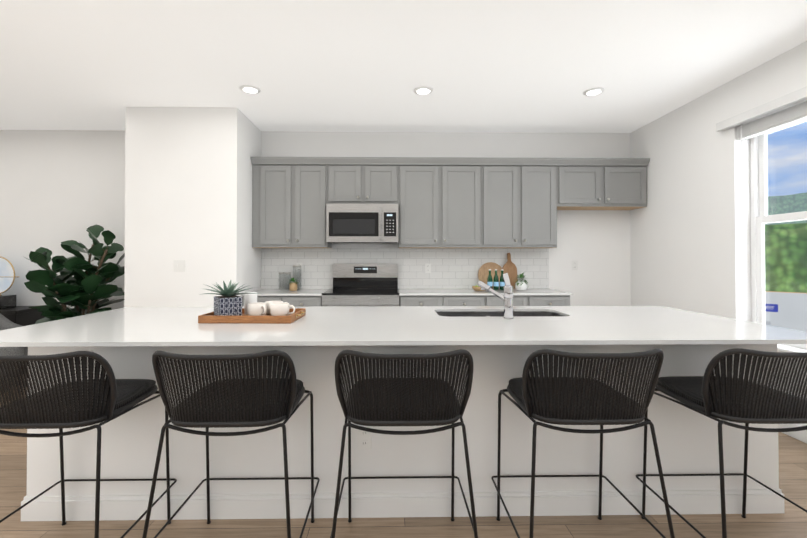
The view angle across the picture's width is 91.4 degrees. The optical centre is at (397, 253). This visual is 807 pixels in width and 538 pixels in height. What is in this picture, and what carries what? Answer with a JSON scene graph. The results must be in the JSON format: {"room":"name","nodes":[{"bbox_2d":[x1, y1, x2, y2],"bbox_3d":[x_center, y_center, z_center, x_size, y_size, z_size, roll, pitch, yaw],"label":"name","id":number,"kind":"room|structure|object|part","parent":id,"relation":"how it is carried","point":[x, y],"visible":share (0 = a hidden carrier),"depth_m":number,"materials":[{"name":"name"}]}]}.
{"room":"kitchen","nodes":[
{"label":"kitchen","id":0,"kind":"room"},
{"bbox_2d":[124,107,260,306],"bbox_3d":[-2.151,-0.069,4.275,1.100,2.779,0.738,0,-1,-1],"label":"wall","id":1,"kind":"structure","parent":0,"point":[188,185],"depth_m":3.91,"materials":[{"name":"paint"}]},
{"bbox_2d":[174,260,184,271],"bbox_3d":[-2.155,0.117,3.897,0.115,0.115,0.013,0,-1,-1],"label":"switch plate","id":2,"kind":"object","parent":1,"relation":"attached to","point":[179,265],"visible":1,"depth_m":3.90,"materials":[{"name":"white plastic"}]},
{"bbox_2d":[0,130,630,309],"bbox_3d":[-1.906,-0.065,4.730,9.725,2.780,0.160,0,-1,-1],"label":"wall","id":3,"kind":"structure","parent":0,"point":[57,187],"depth_m":4.67,"materials":[{"name":"paint"}]},
{"bbox_2d":[250,157,331,247],"bbox_3d":[-1.187,-0.565,4.496,0.828,0.985,0.335,0,-1,-1],"label":"upper cabinet","id":4,"kind":"object","parent":3,"relation":"attached to","point":[290,195],"depth_m":4.34,"materials":[{"name":"grey wood"}]},
{"bbox_2d":[330,157,401,204],"bbox_3d":[-0.380,-0.803,4.511,0.786,0.509,0.335,0,-1,-1],"label":"upper cabinet","id":5,"kind":"object","parent":3,"relation":"attached to","point":[353,180],"depth_m":4.35,"materials":[{"name":"grey wood"}]},
{"bbox_2d":[326,204,397,244],"bbox_3d":[-0.379,-0.329,4.446,0.779,0.430,0.456,0,-1,-1],"label":"microwave","id":6,"kind":"object","parent":5,"relation":"attached to","point":[361,224],"visible":1,"depth_m":4.26,"materials":[{"name":"silver metal"}]},
{"bbox_2d":[261,248,548,288],"bbox_3d":[0.102,0.169,4.676,3.412,0.482,0.008,0,-1,-1],"label":"tile backsplash","id":7,"kind":"structure","parent":3,"relation":"attached to","point":[455,268],"depth_m":4.67,"materials":[{"name":"white tile"}]},
{"bbox_2d":[296,263,301,271],"bbox_3d":[-1.155,0.159,4.648,0.070,0.114,0.008,0,-1,-1],"label":"electrical outlet plate","id":8,"kind":"object","parent":7,"relation":"attached to","point":[299,267],"visible":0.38,"depth_m":4.65,"materials":[{"name":"white plastic"}]},
{"bbox_2d":[425,264,430,272],"bbox_3d":[0.366,0.170,4.672,0.070,0.114,0.008,0,-1,-1],"label":"electrical outlet plate","id":9,"kind":"object","parent":7,"relation":"attached to","point":[427,268],"visible":1,"depth_m":4.67,"materials":[{"name":"white plastic"}]},
{"bbox_2d":[398,157,489,247],"bbox_3d":[0.514,-0.565,4.523,0.999,0.985,0.335,0,-1,-1],"label":"upper cabinet","id":10,"kind":"object","parent":3,"relation":"attached to","point":[456,202],"depth_m":4.36,"materials":[{"name":"grey wood"}]},
{"bbox_2d":[490,158,557,247],"bbox_3d":[1.319,-0.565,4.535,0.920,0.985,0.335,0,-1,-1],"label":"upper cabinet","id":11,"kind":"object","parent":3,"relation":"attached to","point":[523,191],"depth_m":4.38,"materials":[{"name":"grey wood"}]},
{"bbox_2d":[572,261,577,269],"bbox_3d":[2.122,0.135,4.708,0.070,0.114,0.008,0,-1,-1],"label":"electrical outlet plate","id":12,"kind":"object","parent":3,"relation":"attached to","point":[574,265],"visible":1,"depth_m":4.71,"materials":[{"name":"white plastic"}]},
{"bbox_2d":[558,158,649,209],"bbox_3d":[2.288,-0.794,4.553,1.014,0.527,0.335,0,-1,-1],"label":"upper cabinet","id":13,"kind":"object","parent":3,"relation":"attached to","point":[583,183],"depth_m":4.39,"materials":[{"name":"grey wood"}]},
{"bbox_2d":[0,376,806,537],"bbox_3d":[-1.833,1.331,0.152,9.725,0.100,9.290,0,-1,-1],"label":"floor","id":14,"kind":"structure","parent":0,"point":[791,522],"depth_m":1.89,"materials":[{"name":"brown wood"}]},
{"bbox_2d":[0,314,27,386],"bbox_3d":[-3.987,0.928,3.700,0.730,0.775,0.780,0,-1,9],"label":"armchair","id":15,"kind":"object","parent":14,"relation":"on","point":[5,323],"visible":0.25,"depth_m":3.90,"materials":[{"name":"fabric"}]},
{"bbox_2d":[0,306,44,376],"bbox_3d":[-4.898,0.962,4.368,1.710,0.720,0.410,0,-1,-1],"label":"console table","id":16,"kind":"object","parent":14,"relation":"on","point":[23,315],"visible":0.27,"depth_m":4.29,"materials":[{"name":"black wood"}]},
{"bbox_2d":[0,295,15,308],"bbox_3d":[-4.543,0.530,4.353,0.480,0.141,0.200,0,-1,-1],"label":"marble block","id":17,"kind":"object","parent":16,"relation":"on","point":[7,301],"visible":1,"depth_m":4.36,"materials":[{"name":"grey stone"}]},
{"bbox_2d":[0,256,18,295],"bbox_3d":[-4.433,0.240,4.357,0.496,0.442,0.024,0,-1,-1],"label":"mirror","id":18,"kind":"object","parent":17,"relation":"on","point":[7,275],"visible":1,"depth_m":4.36,"materials":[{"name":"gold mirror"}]},
{"bbox_2d":[24,225,124,323],"bbox_3d":[-3.348,0.495,4.068,1.026,1.647,0.777,0,-1,-1],"label":"plant","id":19,"kind":"object","parent":14,"relation":"on","point":[81,285],"visible":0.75,"depth_m":4.00,"materials":[{"name":"green plant"}]},
{"bbox_2d":[0,351,176,537],"bbox_3d":[-1.346,0.823,1.645,0.587,0.948,0.557,0,-1,-1],"label":"stool","id":20,"kind":"object","parent":14,"relation":"on","point":[101,400],"visible":0.98,"depth_m":1.45,"materials":[{"name":"black wicker"}]},
{"bbox_3d":[-1.346,0.613,1.682,0.454,0.033,0.462,0,-1,-1],"label":"seat","id":21,"kind":"part","parent":20,"relation":"part of","materials":[{"name":"black fabric"}]},
{"bbox_2d":[142,350,319,537],"bbox_3d":[-0.656,0.823,1.655,0.587,0.948,0.557,0,-1,-1],"label":"stool","id":22,"kind":"object","parent":14,"relation":"on","point":[257,399],"visible":1,"depth_m":1.45,"materials":[{"name":"black wicker"}]},
{"bbox_3d":[-0.656,0.614,1.693,0.454,0.033,0.462,0,-1,-1],"label":"seat","id":23,"kind":"part","parent":22,"relation":"part of","materials":[{"name":"black fabric"}]},
{"bbox_2d":[242,296,288,306],"bbox_3d":[-1.359,0.874,4.338,0.479,0.894,0.617,0,-1,-1],"label":"base cabinet","id":24,"kind":"object","parent":14,"relation":"on","point":[259,298],"depth_m":4.04,"materials":[{"name":"grey wood"}]},
{"bbox_2d":[289,292,322,306],"bbox_3d":[-1.017,0.874,4.344,0.480,0.894,0.617,0,-1,-1],"label":"base cabinet","id":25,"kind":"object","parent":14,"relation":"on","point":[297,301],"depth_m":4.05,"materials":[{"name":"grey wood"}]},
{"bbox_2d":[241,289,328,295],"bbox_3d":[-1.188,0.417,4.333,0.822,0.020,0.642,0,-1,-1],"label":"countertop","id":26,"kind":"structure","parent":25,"relation":"on","point":[262,292],"depth_m":4.15,"materials":[{"name":"white stone"}]},
{"bbox_2d":[279,272,284,289],"bbox_3d":[-1.323,0.309,4.511,0.066,0.198,0.066,0,-1,-1],"label":"jar","id":27,"kind":"object","parent":26,"relation":"on","point":[281,279],"visible":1,"depth_m":4.50,"materials":[{"name":"clear glass"}]},
{"bbox_2d":[285,272,290,289],"bbox_3d":[-1.251,0.309,4.512,0.070,0.198,0.070,0,-1,-1],"label":"jar","id":28,"kind":"object","parent":26,"relation":"on","point":[288,273],"visible":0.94,"depth_m":4.49,"materials":[{"name":"clear glass"}]},
{"bbox_2d":[289,278,298,290],"bbox_3d":[-1.148,0.333,4.378,0.120,0.148,0.141,0,-1,-1],"label":"herb plant","id":29,"kind":"object","parent":26,"relation":"on","point":[293,285],"visible":1,"depth_m":4.35,"materials":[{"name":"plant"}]},
{"bbox_2d":[293,265,301,288],"bbox_3d":[-1.151,0.270,4.529,0.100,0.277,0.100,0,-1,-1],"label":"jar","id":30,"kind":"object","parent":26,"relation":"on","point":[294,266],"visible":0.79,"depth_m":4.51,"materials":[{"name":"clear glass"}]},
{"bbox_2d":[322,264,398,305],"bbox_3d":[-0.379,0.715,4.310,0.790,1.212,0.689,0,-1,-1],"label":"range","id":31,"kind":"object","parent":14,"relation":"on","point":[365,284],"visible":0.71,"depth_m":4.58,"materials":[{"name":"silver metal"}]},
{"bbox_2d":[16,346,784,520],"bbox_3d":[0.047,0.856,2.447,3.768,0.894,0.999,0,-1,-1],"label":"kitchen island","id":32,"kind":"object","parent":14,"relation":"on","point":[687,439],"depth_m":1.96,"materials":[{"name":"paint"}]},
{"bbox_2d":[0,306,806,345],"bbox_3d":[0.007,0.398,2.353,4.014,0.020,1.235,0,-1,-1],"label":"island countertop","id":33,"kind":"structure","parent":32,"relation":"on","point":[321,325],"depth_m":2.01,"materials":[{"name":"white stone"}]},
{"bbox_2d":[198,308,305,323],"bbox_3d":[-0.848,0.366,2.357,0.578,0.042,0.330,0,-1,1],"label":"tray","id":34,"kind":"object","parent":33,"relation":"on","point":[297,314],"visible":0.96,"depth_m":2.19,"materials":[{"name":"brown wood"}]},
{"bbox_2d":[199,280,258,315],"bbox_3d":[-0.981,0.263,2.318,0.370,0.222,0.335,0,-1,-1],"label":"potted plant","id":35,"kind":"object","parent":34,"relation":"on","point":[228,302],"visible":1,"depth_m":2.27,"materials":[{"name":"green plant"}]},
{"bbox_2d":[244,292,256,314],"bbox_3d":[-0.915,0.308,2.464,0.076,0.135,0.076,0,-1,-1],"label":"canister","id":36,"kind":"object","parent":34,"relation":"on","point":[250,298],"visible":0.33,"depth_m":2.43,"materials":[{"name":"ceramic"}]},
{"bbox_2d":[247,302,266,315],"bbox_3d":[-0.822,0.335,2.342,0.150,0.080,0.110,0,-1,41],"label":"mug","id":37,"kind":"object","parent":34,"relation":"on","point":[257,309],"visible":0.9,"depth_m":2.31,"materials":[{"name":"beige ceramic"}]},
{"bbox_2d":[265,301,286,314],"bbox_3d":[-0.749,0.336,2.463,0.150,0.080,0.110,0,-1,-26],"label":"mug","id":38,"kind":"object","parent":34,"relation":"on","point":[268,306],"visible":0.29,"depth_m":2.41,"materials":[{"name":"beige ceramic"}]},
{"bbox_2d":[270,303,294,315],"bbox_3d":[-0.679,0.335,2.345,0.150,0.080,0.110,0,-1,7],"label":"mug","id":39,"kind":"object","parent":34,"relation":"on","point":[279,309],"visible":0.96,"depth_m":2.31,"materials":[{"name":"beige ceramic"}]},
{"bbox_2d":[477,273,513,318],"bbox_3d":[0.607,0.250,2.444,0.179,0.276,0.224,0,-1,-1],"label":"tap","id":40,"kind":"object","parent":33,"relation":"on","point":[507,297],"visible":1,"depth_m":2.35,"materials":[{"name":"silver metal"}]},
{"bbox_2d":[436,311,562,316],"bbox_3d":[0.682,0.508,2.640,0.851,0.194,0.379,0,-1,-1],"label":"sink basin","id":41,"kind":"object","parent":33,"relation":"in","point":[489,314],"visible":0.06,"depth_m":2.83,"materials":[{"name":"metal"}]},
{"bbox_2d":[330,349,477,537],"bbox_3d":[0.024,0.823,1.666,0.587,0.948,0.557,0,-1,-1],"label":"stool","id":42,"kind":"object","parent":14,"relation":"on","point":[418,400],"visible":1,"depth_m":1.46,"materials":[{"name":"black wicker"}]},
{"bbox_3d":[0.024,0.614,1.704,0.454,0.033,0.462,0,-1,-1],"label":"seat","id":43,"kind":"part","parent":42,"relation":"part of","materials":[{"name":"black fabric"}]},
{"bbox_2d":[399,292,448,305],"bbox_3d":[0.275,0.875,4.364,0.514,0.894,0.617,0,-1,-1],"label":"base cabinet","id":44,"kind":"object","parent":14,"relation":"on","point":[443,297],"depth_m":4.07,"materials":[{"name":"grey wood"}]},
{"bbox_2d":[398,288,572,295],"bbox_3d":[0.915,0.418,4.366,1.796,0.020,0.642,0,-1,-1],"label":"countertop","id":45,"kind":"structure","parent":44,"relation":"on","point":[529,291],"depth_m":4.15,"materials":[{"name":"white stone"}]},
{"bbox_2d":[472,283,485,290],"bbox_3d":[0.913,0.357,4.351,0.176,0.099,0.176,0,-1,-1],"label":"bowl","id":46,"kind":"object","parent":45,"relation":"on","point":[476,288],"visible":0.5,"depth_m":4.30,"materials":[{"name":"brown wood"}]},
{"bbox_2d":[487,269,492,288],"bbox_3d":[1.045,0.290,4.444,0.059,0.234,0.059,0,-1,-1],"label":"bottle","id":47,"kind":"object","parent":45,"relation":"on","point":[489,281],"visible":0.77,"depth_m":4.42,"materials":[{"name":"green glass"}]},
{"bbox_2d":[478,262,501,285],"bbox_3d":[1.109,0.252,4.646,0.314,0.314,0.018,0,-12,-1],"label":"round cutting board","id":48,"kind":"object","parent":45,"relation":"on","point":[483,272],"visible":0.58,"depth_m":4.65,"materials":[{"name":"brown wood"}]},
{"bbox_2d":[493,269,498,289],"bbox_3d":[1.115,0.290,4.445,0.059,0.234,0.059,0,-1,-1],"label":"bottle","id":49,"kind":"object","parent":45,"relation":"on","point":[496,283],"visible":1,"depth_m":4.43,"materials":[{"name":"green glass"}]},
{"bbox_2d":[500,269,504,289],"bbox_3d":[1.185,0.290,4.446,0.059,0.234,0.059,0,-1,-1],"label":"bottle","id":50,"kind":"object","parent":45,"relation":"on","point":[502,283],"visible":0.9,"depth_m":4.42,"materials":[{"name":"green glass"}]},
{"bbox_2d":[502,253,517,288],"bbox_3d":[1.321,0.194,4.622,0.167,0.428,0.018,0,-13,-1],"label":"paddle cutting board","id":51,"kind":"object","parent":45,"relation":"on","point":[509,267],"visible":0.54,"depth_m":4.61,"materials":[{"name":"brown wood"}]},
{"bbox_2d":[513,273,527,290],"bbox_3d":[1.392,0.302,4.426,0.180,0.210,0.188,0,-1,-1],"label":"potted plant","id":52,"kind":"object","parent":45,"relation":"on","point":[521,285],"visible":1,"depth_m":4.39,"materials":[{"name":"green plant"}]},
{"bbox_2d":[449,296,492,305],"bbox_3d":[0.685,0.875,4.371,0.583,0.894,0.617,0,-1,-1],"label":"base cabinet","id":53,"kind":"object","parent":14,"relation":"on","point":[453,300],"depth_m":4.07,"materials":[{"name":"grey wood"}]},
{"bbox_2d":[493,296,536,305],"bbox_3d":[1.130,0.875,4.378,0.583,0.894,0.617,0,-1,-1],"label":"base cabinet","id":54,"kind":"object","parent":14,"relation":"on","point":[517,300],"depth_m":4.08,"materials":[{"name":"grey wood"}]},
{"bbox_2d":[537,296,569,305],"bbox_3d":[1.540,0.875,4.384,0.514,0.894,0.617,0,-1,-1],"label":"base cabinet","id":55,"kind":"object","parent":14,"relation":"on","point":[541,300],"depth_m":4.09,"materials":[{"name":"grey wood"}]},
{"bbox_2d":[491,349,674,537],"bbox_3d":[0.748,0.823,1.678,0.587,0.948,0.557,0,-1,-1],"label":"stool","id":56,"kind":"object","parent":14,"relation":"on","point":[572,398],"visible":1,"depth_m":1.48,"materials":[{"name":"black wicker"}]},
{"bbox_3d":[0.748,0.614,1.715,0.454,0.033,0.462,0,-1,-1],"label":"seat","id":57,"kind":"part","parent":56,"relation":"part of","materials":[{"name":"black fabric"}]},
{"bbox_2d":[636,348,806,537],"bbox_3d":[1.464,0.823,1.689,0.587,0.948,0.557,0,-1,-1],"label":"stool","id":58,"kind":"object","parent":14,"relation":"on","point":[728,397],"visible":0.98,"depth_m":1.49,"materials":[{"name":"black wicker"}]},
{"bbox_3d":[1.464,0.614,1.727,0.454,0.033,0.462,0,-1,-1],"label":"seat","id":59,"kind":"part","parent":58,"relation":"part of","materials":[{"name":"black fabric"}]},
{"bbox_2d":[0,0,806,132],"bbox_3d":[-1.833,-1.549,0.180,9.725,0.100,9.290,0,-1,-1],"label":"ceiling","id":60,"kind":"structure","parent":0,"point":[533,66],"depth_m":2.98,"materials":[{"name":"paint"}]},
{"bbox_2d":[239,85,260,93],"bbox_3d":[-1.308,-1.461,3.508,0.179,0.010,0.179,0,-1,-7],"label":"recessed light","id":61,"kind":"object","parent":60,"relation":"in","point":[250,89],"depth_m":3.49,"materials":[{"name":"white plastic"}]},
{"bbox_2d":[413,86,432,94],"bbox_3d":[0.234,-1.461,3.533,0.179,0.010,0.179,0,-1,-7],"label":"recessed light","id":62,"kind":"object","parent":60,"relation":"in","point":[420,90],"depth_m":3.51,"materials":[{"name":"white plastic"}]},
{"bbox_2d":[583,87,604,95],"bbox_3d":[1.774,-1.461,3.557,0.179,0.010,0.179,0,-1,-7],"label":"recessed light","id":63,"kind":"object","parent":60,"relation":"in","point":[598,90],"depth_m":3.53,"materials":[{"name":"white plastic"}]},
{"bbox_2d":[630,41,806,425],"bbox_3d":[2.948,-0.108,0.242,0.160,2.780,8.970,0,-1,-1],"label":"wall","id":64,"kind":"structure","parent":0,"point":[690,236],"depth_m":3.63,"materials":[{"name":"paint"}]},
{"bbox_2d":[750,120,806,351],"bbox_3d":[2.912,-0.185,2.803,0.208,1.783,0.970,0,-1,-1],"label":"window unit","id":65,"kind":"structure","parent":64,"relation":"in","point":[760,217],"depth_m":3.21,"materials":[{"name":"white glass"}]},
{"bbox_2d":[716,86,806,177],"bbox_3d":[2.830,-0.878,2.816,0.128,0.510,1.185,0,-1,-1],"label":"valance","id":66,"kind":"object","parent":65,"relation":"attached to","point":[797,113],"visible":1,"depth_m":2.98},
{"bbox_2d":[778,423,806,443],"bbox_3d":[2.857,1.229,0.232,0.018,0.104,8.958,0,-1,-1],"label":"baseboard","id":67,"kind":"structure","parent":64,"relation":"attached to","point":[801,435],"depth_m":2.76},
{"label":"outside","id":68,"kind":"structure","parent":0,"visible":0},
{"bbox_2d":[765,193,806,224],"bbox_3d":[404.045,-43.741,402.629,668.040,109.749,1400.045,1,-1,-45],"label":"hills","id":69,"kind":"structure","parent":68,"point":[784,205],"depth_m":387.98,"materials":[{"name":"green plant"}]},
{"label":"ground","id":70,"kind":"structure","parent":68,"visible":0},
{"bbox_2d":[765,223,806,292],"bbox_3d":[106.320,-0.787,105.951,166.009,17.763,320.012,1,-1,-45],"label":"tree","id":71,"kind":"object","parent":70,"relation":"on","point":[800,279],"depth_m":49.72,"materials":[{"name":"green plant"}]},
{"bbox_2d":[765,292,806,331],"bbox_3d":[28.695,5.050,30.766,2.625,4.050,14.000,1,-1,-45],"label":"truck","id":72,"kind":"object","parent":70,"relation":"on","point":[790,311],"depth_m":29.03,"materials":[{"name":"white metal"}]}
]}

